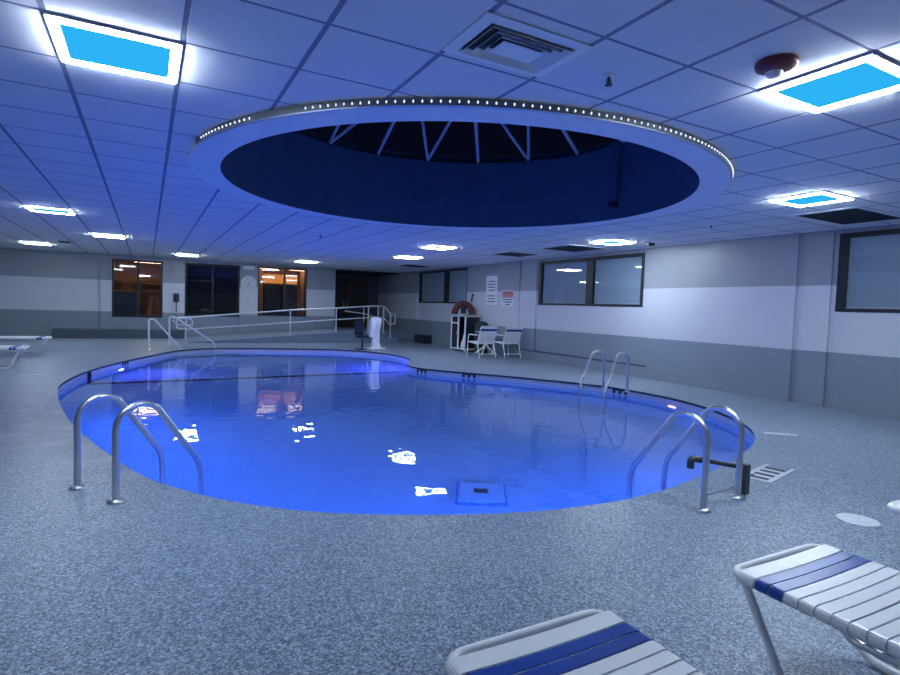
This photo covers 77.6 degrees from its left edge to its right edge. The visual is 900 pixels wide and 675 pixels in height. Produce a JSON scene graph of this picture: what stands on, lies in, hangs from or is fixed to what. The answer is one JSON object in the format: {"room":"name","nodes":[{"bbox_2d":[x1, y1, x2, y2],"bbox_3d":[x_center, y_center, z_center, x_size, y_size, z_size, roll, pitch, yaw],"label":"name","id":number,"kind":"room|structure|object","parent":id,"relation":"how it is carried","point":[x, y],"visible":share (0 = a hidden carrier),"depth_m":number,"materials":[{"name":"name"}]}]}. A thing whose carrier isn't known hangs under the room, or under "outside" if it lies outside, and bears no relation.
{"room":"indoor swimming pool","nodes":[
{"label":"indoor swimming pool","id":0,"kind":"room"},
{"bbox_2d":[114,263,160,315],"bbox_3d":[-12.137,-1.485,20.070,3.980,2.672,3.850,0,3,-28],"label":"wall","id":1,"kind":"structure","parent":0,"point":[122,271],"depth_m":22.13,"materials":[{"name":"paint"}]},
{"bbox_2d":[0,248,388,336],"bbox_3d":[-9.029,-1.346,19.393,15.600,2.672,0.310,0,3,-28],"label":"wall","id":2,"kind":"structure","parent":0,"point":[41,291],"depth_m":17.97,"materials":[{"name":"white paint"}]},
{"bbox_2d":[112,259,162,317],"bbox_3d":[-10.379,-1.619,18.603,1.470,1.890,0.160,0,3,-28],"label":"window","id":3,"kind":"structure","parent":2,"relation":"in","point":[113,260],"depth_m":18.54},
{"bbox_2d":[173,293,178,311],"bbox_3d":[-9.294,-1.185,19.000,0.180,0.630,0.144,0,3,-28],"label":"wall phone","id":4,"kind":"object","parent":2,"relation":"attached to","point":[175,295],"visible":1,"depth_m":19.00,"materials":[{"name":"grey plastic"}]},
{"bbox_2d":[185,262,239,316],"bbox_3d":[-8.360,-1.659,19.694,1.780,1.830,0.160,0,3,-28],"label":"window","id":5,"kind":"structure","parent":2,"relation":"in","point":[186,263],"depth_m":19.65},
{"bbox_2d":[241,276,255,290],"bbox_3d":[-7.239,-1.950,20.125,0.534,0.534,0.044,0,3,-28],"label":"wall clock","id":6,"kind":"object","parent":2,"relation":"attached to","point":[248,283],"visible":1,"depth_m":20.11,"materials":[{"name":"white plastic"}]},
{"bbox_2d":[243,266,254,269],"bbox_3d":[-7.216,-2.498,20.089,0.400,0.140,0.070,0,3,-28],"label":"emergency light","id":7,"kind":"object","parent":2,"relation":"attached to","point":[244,267],"visible":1,"depth_m":20.05,"materials":[{"name":"white plastic"}]},
{"bbox_2d":[257,266,306,316],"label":"window","id":8,"kind":"structure","parent":2,"relation":"in","point":[259,267],"depth_m":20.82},
{"bbox_2d":[186,267,236,314],"bbox_3d":[-9.323,-1.472,21.595,2.420,2.672,3.850,0,3,-28],"label":"wall","id":9,"kind":"structure","parent":0,"point":[198,301],"depth_m":23.24,"materials":[{"name":"black glass"}]},
{"bbox_2d":[114,261,398,275],"bbox_3d":[-8.334,-2.770,21.932,12.430,0.050,4.040,0,3,-28],"label":"ceiling","id":10,"kind":"structure","parent":0,"point":[338,271],"depth_m":22.54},
{"bbox_2d":[263,269,299,314],"bbox_3d":[-7.030,-1.465,22.924,2.880,2.672,0.100,0,3,-28],"label":"wall","id":11,"kind":"structure","parent":0,"point":[265,271],"depth_m":23.12,"materials":[{"name":"paint"}]},
{"bbox_2d":[336,274,378,325],"bbox_3d":[-4.442,-1.461,24.497,3.130,2.672,0.200,0,3,-28],"label":"wall","id":12,"kind":"structure","parent":0,"point":[373,281],"depth_m":24.86,"materials":[{"name":"black paint"}]},
{"bbox_2d":[334,278,345,325],"bbox_3d":[-4.994,-1.514,24.017,1.000,2.050,0.091,0,3,-28],"label":"door","id":13,"kind":"structure","parent":12,"relation":"in","point":[339,283],"depth_m":24.16,"materials":[{"name":"brown wood"}]},
{"bbox_2d":[345,279,367,326],"bbox_3d":[-4.098,-1.509,24.503,1.000,2.050,0.091,0,3,-28],"label":"door","id":14,"kind":"structure","parent":12,"relation":"in","point":[356,291],"depth_m":24.49,"materials":[{"name":"brown wood"}]},
{"bbox_2d":[0,338,899,674],"bbox_3d":[-3.955,0.647,10.153,15.730,0.001,29.500,0,3,-28],"label":"floor","id":15,"kind":"structure","parent":0,"point":[165,579],"depth_m":2.91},
{"bbox_2d":[0,345,29,369],"bbox_3d":[-8.294,0.186,9.487,1.837,0.699,0.595,0,3,-28],"label":"lounger","id":16,"kind":"object","parent":15,"relation":"on","point":[2,347],"visible":1,"depth_m":9.68,"materials":[{"name":"white plastic"}]},
{"bbox_2d":[0,336,51,355],"bbox_3d":[-9.578,0.018,11.857,1.837,0.699,0.595,0,3,-28],"label":"lounger","id":17,"kind":"object","parent":15,"relation":"on","point":[2,338],"visible":1,"depth_m":11.98,"materials":[{"name":"white plastic"}]},
{"bbox_2d":[51,328,183,338],"bbox_3d":[-10.605,-0.125,18.061,3.630,0.270,0.700,0,3,-28],"label":"ledge","id":18,"kind":"object","parent":15,"relation":"on","point":[56,332],"visible":0.93,"depth_m":17.71,"materials":[{"name":"blue paint"}]},
{"bbox_2d":[114,290,136,314],"bbox_3d":[-11.233,-0.845,19.152,0.960,1.550,0.660,0,3,-28],"label":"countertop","id":19,"kind":"structure","parent":15,"relation":"on","point":[125,301],"depth_m":18.92,"materials":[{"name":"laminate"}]},
{"bbox_2d":[114,290,136,291],"bbox_3d":[-11.208,-1.593,19.113,0.960,0.050,0.660,0,3,-28],"label":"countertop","id":20,"kind":"structure","parent":19,"relation":"on","point":[114,290],"depth_m":18.90,"materials":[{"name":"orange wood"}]},
{"bbox_2d":[121,281,130,289],"bbox_3d":[-11.064,-1.766,19.122,0.280,0.300,0.240,0,3,-28],"label":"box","id":21,"kind":"object","parent":19,"relation":"on","point":[125,285],"visible":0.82,"depth_m":19.01,"materials":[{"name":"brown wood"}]},
{"bbox_2d":[69,393,203,504],"bbox_3d":[-2.192,1.139,3.954,0.566,1.486,0.689,4,3,30],"label":"pool ladder","id":22,"kind":"object","parent":15,"relation":"attached to","point":[116,499],"visible":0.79,"depth_m":3.79,"materials":[{"name":"metal"}]},
{"bbox_2d":[114,280,160,314],"bbox_3d":[-12.023,-1.198,21.662,1.960,1.940,0.500,0,3,-28],"label":"shelf","id":23,"kind":"object","parent":15,"relation":"on","point":[140,282],"visible":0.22,"depth_m":21.45,"materials":[{"name":"brown wood"}]},
{"bbox_2d":[147,295,159,315],"bbox_3d":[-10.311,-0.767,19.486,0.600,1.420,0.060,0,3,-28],"label":"chair","id":24,"kind":"object","parent":15,"relation":"on","point":[150,308],"visible":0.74,"depth_m":19.44,"materials":[{"name":"orange wood"}]},
{"bbox_2d":[147,318,181,349],"bbox_3d":[-7.298,0.162,14.378,0.888,1.303,0.098,-1,4,-40],"label":"stair handrail","id":25,"kind":"object","parent":15,"relation":"on","point":[155,320],"visible":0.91,"depth_m":14.18,"materials":[{"name":"metal"}]},
{"bbox_2d":[168,316,214,351],"bbox_3d":[-7.094,0.093,15.440,1.233,1.343,0.382,1,3,-11],"label":"stair handrail","id":26,"kind":"object","parent":15,"relation":"on","point":[173,317],"visible":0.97,"depth_m":15.28,"materials":[{"name":"metal"}]},
{"bbox_2d":[259,268,262,313],"bbox_3d":[-7.328,-1.387,21.628,0.140,2.632,0.140,0,3,-28],"label":"post","id":27,"kind":"object","parent":15,"relation":"on","point":[261,269],"visible":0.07,"depth_m":21.55,"materials":[{"name":"orange wood"}]},
{"bbox_2d":[262,274,279,313],"bbox_3d":[-7.059,-1.284,22.055,0.600,2.400,0.620,0,3,-28],"label":"window","id":28,"kind":"structure","parent":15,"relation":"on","point":[271,282],"depth_m":21.77,"materials":[{"name":"glass"}]},
{"bbox_2d":[183,326,403,342],"bbox_3d":[-5.613,-0.163,20.992,8.060,0.370,5.200,0,3,-28],"label":"platform","id":29,"kind":"object","parent":15,"relation":"on","point":[344,334],"visible":0.74,"depth_m":18.97,"materials":[{"name":"grey concrete"}]},
{"bbox_2d":[176,306,395,342],"bbox_3d":[-5.071,-0.486,18.413,7.096,1.322,0.110,0,3,-28],"label":"ramp railing","id":30,"kind":"object","parent":29,"relation":"on","point":[336,308],"visible":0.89,"depth_m":18.33,"materials":[{"name":"metal"}]},
{"bbox_2d":[345,308,384,320],"bbox_3d":[-3.254,-0.719,21.433,1.607,0.850,0.040,0,3,-28],"label":"railing","id":31,"kind":"object","parent":29,"relation":"on","point":[363,313],"visible":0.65,"depth_m":21.38,"materials":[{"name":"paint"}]},
{"bbox_2d":[299,271,303,314],"bbox_3d":[-5.931,-1.380,22.386,0.140,2.632,0.140,0,3,-28],"label":"post","id":32,"kind":"object","parent":15,"relation":"on","point":[301,312],"visible":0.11,"depth_m":22.30,"materials":[{"name":"orange wood"}]},
{"bbox_2d":[354,317,385,349],"bbox_3d":[-2.387,-0.123,16.655,0.600,0.960,0.780,5,4,41],"label":"lift","id":33,"kind":"object","parent":15,"relation":"on","point":[375,323],"visible":1,"depth_m":16.59,"materials":[{"name":"paint"}]},
{"bbox_2d":[450,315,481,351],"bbox_3d":[0.481,-0.135,17.367,0.600,1.100,0.920,0,3,-28],"label":"rack","id":34,"kind":"object","parent":15,"relation":"on","point":[462,324],"visible":0.88,"depth_m":17.22,"materials":[{"name":"plastic"}]},
{"bbox_2d":[460,334,463,347],"bbox_3d":[0.436,0.114,17.155,0.220,0.430,0.220,0,3,-28],"label":"bundle","id":35,"kind":"object","parent":34,"relation":"on","point":[462,342],"visible":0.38,"depth_m":17.09,"materials":[{"name":"white fabric"}]},
{"bbox_2d":[451,301,474,314],"bbox_3d":[0.417,-0.929,17.367,0.739,0.438,0.201,2,3,4],"label":"life ring","id":36,"kind":"object","parent":34,"relation":"on","point":[463,305],"visible":1,"depth_m":17.29,"materials":[{"name":"red plastic"}]},
{"bbox_2d":[474,321,488,353],"bbox_3d":[0.921,-0.009,16.680,0.450,0.950,0.450,0,3,-28],"label":"waste bin","id":37,"kind":"object","parent":15,"relation":"on","point":[477,325],"visible":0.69,"depth_m":16.53,"materials":[{"name":"grey plastic"}]},
{"bbox_2d":[466,326,497,357],"bbox_3d":[0.869,0.103,15.144,0.548,0.863,0.687,0,3,-30],"label":"patio chair","id":38,"kind":"object","parent":15,"relation":"on","point":[486,332],"visible":1,"depth_m":14.93,"materials":[{"name":"white plastic"}]},
{"bbox_2d":[474,331,496,355],"bbox_3d":[1.021,0.166,15.949,0.610,0.676,0.610,0,3,-28],"label":"patio table","id":39,"kind":"object","parent":15,"relation":"on","point":[486,345],"visible":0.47,"depth_m":15.91,"materials":[{"name":"white plastic"}]},
{"bbox_2d":[492,326,522,357],"bbox_3d":[1.586,0.111,15.454,0.548,0.863,0.687,0,3,-28],"label":"patio chair","id":40,"kind":"object","parent":15,"relation":"on","point":[509,333],"visible":0.88,"depth_m":15.24,"materials":[{"name":"white plastic"}]},
{"bbox_2d":[444,609,703,674],"bbox_3d":[0.657,0.938,0.851,0.595,0.699,1.837,0,3,-28],"label":"lounger","id":41,"kind":"object","parent":15,"relation":"on","point":[509,646],"visible":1,"depth_m":1.53,"materials":[{"name":"plastic"}]},
{"bbox_2d":[625,405,744,513],"bbox_3d":[1.723,1.250,4.181,0.585,1.501,0.730,0,4,-35],"label":"pool ladder","id":42,"kind":"object","parent":15,"relation":"attached to","point":[702,508],"visible":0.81,"depth_m":4.05,"materials":[{"name":"metal"}]},
{"bbox_2d":[687,455,750,495],"bbox_3d":[1.911,1.019,4.095,0.621,0.284,0.285,0,4,-37],"label":"pipe arm","id":43,"kind":"object","parent":15,"relation":"on","point":[691,460],"visible":0.83,"depth_m":4.14,"materials":[{"name":"metal"}]},
{"bbox_2d":[750,464,794,482],"bbox_3d":[2.712,1.150,4.764,0.600,0.005,0.230,-1,4,-42],"label":"marker","id":44,"kind":"object","parent":15,"relation":"on","point":[760,473],"visible":0.92,"depth_m":4.72,"materials":[{"name":"white tile"}]},
{"bbox_2d":[764,432,797,435],"bbox_3d":[3.773,1.100,6.395,0.340,0.004,0.080,3,3,13],"label":"deck plate","id":45,"kind":"object","parent":15,"relation":"on","point":[764,432],"visible":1,"depth_m":6.39,"materials":[{"name":"white tile"}]},
{"bbox_2d":[732,544,899,674],"bbox_3d":[1.716,0.943,1.426,0.595,0.699,1.837,0,3,-28],"label":"lounger","id":46,"kind":"object","parent":15,"relation":"on","point":[855,623],"visible":1,"depth_m":1.96,"materials":[{"name":"white plastic"}]},
{"bbox_2d":[836,513,880,526],"bbox_3d":[2.697,1.205,3.700,0.240,0.006,0.240,0,3,-28],"label":"drain","id":47,"kind":"object","parent":15,"relation":"on","point":[855,519],"visible":1,"depth_m":3.69,"materials":[{"name":"white plastic"}]},
{"bbox_2d":[887,500,899,521],"bbox_3d":[2.914,0.942,2.217,0.595,0.699,1.837,0,3,-28],"label":"lounger","id":48,"kind":"object","parent":15,"relation":"on","point":[894,506],"visible":1,"depth_m":2.84,"materials":[{"name":"white plastic"}]},
{"bbox_2d":[0,0,899,272],"bbox_3d":[-2.879,-1.891,8.192,15.730,0.001,25.350,0,3,-28],"label":"ceiling","id":49,"kind":"structure","parent":0,"point":[110,148],"depth_m":3.71,"materials":[{"name":"tile"}]},
{"bbox_2d":[20,241,51,244],"bbox_3d":[-10.948,-2.497,14.817,0.604,0.023,0.604,0,3,-28],"label":"recessed light","id":50,"kind":"object","parent":49,"relation":"in","point":[25,242],"visible":1,"depth_m":14.72,"materials":[{"name":"white plastic"}]},
{"bbox_2d":[24,205,75,214],"bbox_3d":[-6.390,-2.037,8.957,0.604,0.023,0.604,0,3,-28],"label":"recessed light","id":51,"kind":"object","parent":49,"relation":"in","point":[32,208],"visible":1,"depth_m":8.92,"materials":[{"name":"white plastic"}]},
{"bbox_2d":[92,233,124,238],"bbox_3d":[-7.600,-2.262,12.466,0.604,0.023,0.604,0,3,-28],"label":"recessed light","id":52,"kind":"object","parent":49,"relation":"in","point":[94,234],"visible":1,"depth_m":12.42,"materials":[{"name":"white plastic"}]},
{"bbox_2d":[43,10,182,83],"bbox_3d":[-1.832,-1.577,3.097,0.604,0.023,0.604,0,3,-28],"label":"recessed light","id":53,"kind":"object","parent":49,"relation":"in","point":[77,41],"visible":1,"depth_m":3.05,"materials":[{"name":"white"}]},
{"bbox_2d":[176,253,197,256],"bbox_3d":[-8.031,-2.519,17.092,0.604,0.023,0.604,0,3,-28],"label":"recessed light","id":54,"kind":"object","parent":49,"relation":"in","point":[178,254],"visible":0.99,"depth_m":16.99,"materials":[{"name":"white plastic"}]},
{"bbox_2d":[295,260,316,262],"bbox_3d":[-4.697,-2.470,18.275,0.604,0.023,0.604,0,3,-28],"label":"recessed light","id":55,"kind":"object","parent":49,"relation":"in","point":[301,261],"visible":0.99,"depth_m":18.17,"materials":[{"name":"white plastic"}]},
{"bbox_2d":[395,255,422,258],"bbox_3d":[-1.138,-2.197,15.345,0.604,0.023,0.604,0,3,-28],"label":"recessed light","id":56,"kind":"object","parent":49,"relation":"in","point":[402,256],"visible":1,"depth_m":15.33,"materials":[{"name":"white plastic"}]},
{"bbox_2d":[395,264,434,267],"bbox_3d":[-1.181,-2.372,18.565,1.040,0.014,1.040,0,3,-28],"label":"ceiling vent","id":57,"kind":"object","parent":49,"relation":"in","point":[402,265],"visible":0.99,"depth_m":18.47,"materials":[{"name":"metal"}]},
{"bbox_2d":[421,245,456,249],"bbox_3d":[-0.252,-2.022,12.562,0.604,0.023,0.604,0,3,-28],"label":"recessed light","id":58,"kind":"object","parent":49,"relation":"in","point":[439,247],"visible":1,"depth_m":12.54,"materials":[{"name":"white plastic"}]},
{"bbox_2d":[189,97,730,229],"bbox_3d":[0.099,-1.668,6.420,5.600,0.065,5.600,0,3,-28],"label":"ring","id":59,"kind":"object","parent":49,"relation":"attached to","point":[205,158],"visible":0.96,"depth_m":4.22,"materials":[{"name":"white paint"}]},
{"bbox_2d":[220,130,699,227],"bbox_3d":[0.117,-2.200,6.392,5.300,1.131,5.300,0,3,-28],"label":"drum","id":60,"kind":"object","parent":59,"relation":"attached to","point":[293,169],"visible":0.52,"depth_m":8.33,"materials":[{"name":"blue paint"}]},
{"bbox_2d":[295,121,626,162],"bbox_3d":[0.151,-3.224,6.338,5.212,1.220,5.212,0,3,-28],"label":"frame","id":61,"kind":"object","parent":60,"relation":"attached to","point":[333,138],"visible":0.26,"depth_m":8.34,"materials":[{"name":"blue paint"}]},
{"bbox_2d":[608,142,621,208],"bbox_3d":[2.253,-2.221,7.672,0.080,0.880,0.140,0,4,-31],"label":"conduit","id":62,"kind":"object","parent":60,"relation":"attached to","point":[615,158],"visible":1,"depth_m":7.64,"materials":[{"name":"blue metal"}]},
{"bbox_2d":[195,98,733,216],"bbox_3d":[0.863,-1.564,5.011,5.572,0.056,2.431,0,3,-28],"label":"led strip","id":63,"kind":"object","parent":59,"relation":"attached to","point":[383,102],"visible":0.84,"depth_m":3.75,"materials":[{"name":"plastic"}]},
{"bbox_2d":[487,251,543,256],"bbox_3d":[1.573,-2.019,13.587,0.990,0.014,0.990,0,3,-28],"label":"ceiling vent","id":64,"kind":"object","parent":49,"relation":"in","point":[507,253],"visible":1,"depth_m":13.50,"materials":[{"name":"metal"}]},
{"bbox_2d":[442,11,592,77],"bbox_3d":[0.345,-1.489,2.902,0.640,0.028,0.450,0,3,-28],"label":"ceiling vent","id":65,"kind":"object","parent":49,"relation":"in","point":[494,39],"visible":1,"depth_m":2.86,"materials":[{"name":"white metal"}]},
{"bbox_2d":[536,244,609,252],"bbox_3d":[2.606,-1.898,11.933,1.090,0.014,1.090,0,3,-28],"label":"ceiling vent","id":66,"kind":"object","parent":49,"relation":"in","point":[567,247],"visible":1,"depth_m":11.86,"materials":[{"name":"metal"}]},
{"bbox_2d":[603,73,615,86],"bbox_3d":[0.909,-1.472,3.204,0.072,0.056,0.072,0,3,-28],"label":"sprinkler head","id":67,"kind":"object","parent":49,"relation":"attached to","point":[607,76],"visible":1,"depth_m":3.19},
{"bbox_2d":[590,239,634,244],"bbox_3d":[3.082,-1.808,10.620,0.604,0.023,0.604,0,3,-28],"label":"recessed light","id":68,"kind":"object","parent":49,"relation":"in","point":[607,241],"visible":1,"depth_m":10.59,"materials":[{"name":"white plastic"}]},
{"bbox_2d":[754,54,799,79],"bbox_3d":[1.731,-1.419,2.969,0.212,0.082,0.210,0,3,-28],"label":"fire alarm","id":69,"kind":"object","parent":49,"relation":"attached to","point":[772,67],"visible":1,"depth_m":2.92,"materials":[{"name":"red plastic"}]},
{"bbox_2d":[768,191,854,206],"bbox_3d":[4.048,-1.548,6.285,0.604,0.023,0.604,0,3,-28],"label":"recessed light","id":70,"kind":"object","parent":49,"relation":"in","point":[820,197],"visible":1,"depth_m":6.25,"materials":[{"name":"white plastic"}]},
{"bbox_2d":[757,51,899,112],"bbox_3d":[2.248,-1.448,3.226,0.604,0.023,0.604,0,3,-28],"label":"recessed light","id":71,"kind":"object","parent":49,"relation":"in","point":[870,74],"visible":1,"depth_m":3.20,"materials":[{"name":"white"}]},
{"bbox_2d":[787,206,899,225],"bbox_3d":[5.176,-1.566,7.252,1.290,0.014,0.860,0,3,-28],"label":"ceiling vent","id":72,"kind":"object","parent":49,"relation":"in","point":[856,214],"visible":1,"depth_m":7.20,"materials":[{"name":"black metal"}]},
{"bbox_2d":[378,224,899,418],"bbox_3d":[3.206,-0.622,13.374,0.320,2.672,28.500,0,3,-28],"label":"wall","id":73,"kind":"structure","parent":0,"point":[757,315],"depth_m":9.92,"materials":[{"name":"white paint"}]},
{"bbox_2d":[414,334,431,343],"bbox_3d":[-0.998,0.050,20.544,0.330,0.300,0.800,0,3,-28],"label":"vent","id":74,"kind":"object","parent":73,"relation":"attached to","point":[418,338],"depth_m":20.26,"materials":[{"name":"grey plastic"}]},
{"bbox_2d":[419,268,467,303],"bbox_3d":[-0.225,-1.782,19.671,0.180,1.160,3.640,0,3,-28],"label":"window","id":75,"kind":"structure","parent":73,"relation":"in","point":[450,285],"depth_m":19.64,"materials":[{"name":"grey glass"}]},
{"bbox_2d":[422,272,443,300],"bbox_3d":[-0.593,-1.819,20.329,0.010,1.041,1.908,0,3,-28],"label":"blind","id":76,"kind":"object","parent":75,"relation":"attached to","point":[432,282],"depth_m":20.34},
{"bbox_2d":[449,270,466,300],"bbox_3d":[0.291,-1.704,18.697,0.010,1.041,1.290,0,3,-28],"label":"blind","id":77,"kind":"object","parent":75,"relation":"attached to","point":[457,278],"depth_m":18.70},
{"bbox_2d":[486,275,497,304],"bbox_3d":[1.236,-1.405,16.661,0.015,0.860,0.600,0,3,-28],"label":"sign","id":78,"kind":"object","parent":73,"relation":"attached to","point":[491,281],"visible":1,"depth_m":16.65,"materials":[{"name":"paper"}]},
{"bbox_2d":[502,290,513,305],"bbox_3d":[1.641,-1.117,15.909,0.017,0.450,0.580,0,3,-28],"label":"warning sign","id":79,"kind":"object","parent":73,"relation":"attached to","point":[507,295],"visible":1,"depth_m":15.89,"materials":[{"name":"paper"}]},
{"bbox_2d":[517,349,645,377],"bbox_3d":[2.974,0.585,13.538,0.060,0.230,4.580,0,3,-28],"label":"baseboard","id":80,"kind":"structure","parent":73,"relation":"attached to","point":[636,371],"depth_m":13.23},
{"bbox_2d":[517,348,645,366],"bbox_3d":[2.977,0.458,13.530,0.065,0.025,4.576,0,3,-28],"label":"trim","id":81,"kind":"structure","parent":73,"relation":"attached to","point":[517,348],"depth_m":13.21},
{"bbox_2d":[538,252,644,306],"bbox_3d":[3.257,-1.313,13.244,0.180,1.130,3.550,0,3,-28],"label":"window","id":82,"kind":"structure","parent":73,"relation":"in","point":[612,280],"depth_m":12.97,"materials":[{"name":"grey glass"}]},
{"bbox_2d":[543,261,586,302],"bbox_3d":[2.863,-1.353,13.950,0.010,1.011,1.708,0,3,-28],"label":"blind","id":83,"kind":"object","parent":82,"relation":"attached to","point":[562,282],"depth_m":13.92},
{"bbox_2d":[594,256,641,302],"bbox_3d":[3.716,-1.242,12.375,0.010,1.011,1.440,0,3,-28],"label":"blind","id":84,"kind":"object","parent":82,"relation":"attached to","point":[616,280],"depth_m":12.38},
{"bbox_2d":[645,377,787,400],"bbox_3d":[4.714,0.917,10.231,0.012,0.030,2.920,0,3,-28],"label":"trim","id":85,"kind":"structure","parent":73,"relation":"attached to","point":[645,377],"depth_m":9.99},
{"bbox_2d":[835,228,899,312],"bbox_3d":[6.611,-0.871,7.053,0.180,1.160,3.100,0,3,-28],"label":"window","id":86,"kind":"structure","parent":73,"relation":"in","point":[868,275],"depth_m":8.06,"materials":[{"name":"grey glass"}]},
{"bbox_3d":[-1.925,1.663,10.124,8.570,1.610,13.836,0,3,-28],"label":"basin","id":87,"kind":"object","parent":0,"visible":0},
{"bbox_2d":[58,352,753,514],"bbox_3d":[-1.897,0.840,10.081,8.590,0.001,13.856,0,3,-28],"label":"pool water","id":88,"kind":"object","parent":87,"relation":"in","point":[314,432],"visible":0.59,"depth_m":6.24,"materials":[{"name":"blue liquid"}]},
{"bbox_2d":[58,349,754,439],"bbox_3d":[-1.896,0.807,10.079,8.570,0.105,13.836,0,3,-28],"label":"trim","id":89,"kind":"structure","parent":87,"relation":"attached to","point":[575,386],"depth_m":11.18,"materials":[{"name":"tile"}]},
{"bbox_2d":[58,348,754,438],"bbox_3d":[-1.894,0.738,10.075,8.570,0.035,13.836,0,3,-28],"label":"trim","id":90,"kind":"structure","parent":89,"relation":"on","point":[66,381],"depth_m":11.10,"materials":[{"name":"tile"}]},
{"bbox_2d":[462,374,475,377],"bbox_3d":[0.390,0.794,11.536,0.300,0.068,0.004,3,3,24],"label":"depth mark","id":91,"kind":"object","parent":89,"relation":"attached to","point":[463,375],"visible":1,"depth_m":11.54,"materials":[{"name":"tile"}]},
{"bbox_2d":[612,389,626,394],"bbox_3d":[3.006,0.966,9.907,0.004,0.068,0.300,0,4,-39],"label":"depth mark","id":92,"kind":"object","parent":89,"relation":"attached to","point":[614,390],"visible":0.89,"depth_m":9.91,"materials":[{"name":"black tile"}]},
{"bbox_2d":[577,350,629,405],"bbox_3d":[2.516,0.992,9.204,0.530,1.542,1.019,4,4,40],"label":"pool ladder","id":93,"kind":"object","parent":87,"relation":"attached to","point":[595,351],"visible":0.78,"depth_m":9.14,"materials":[{"name":"metal"}]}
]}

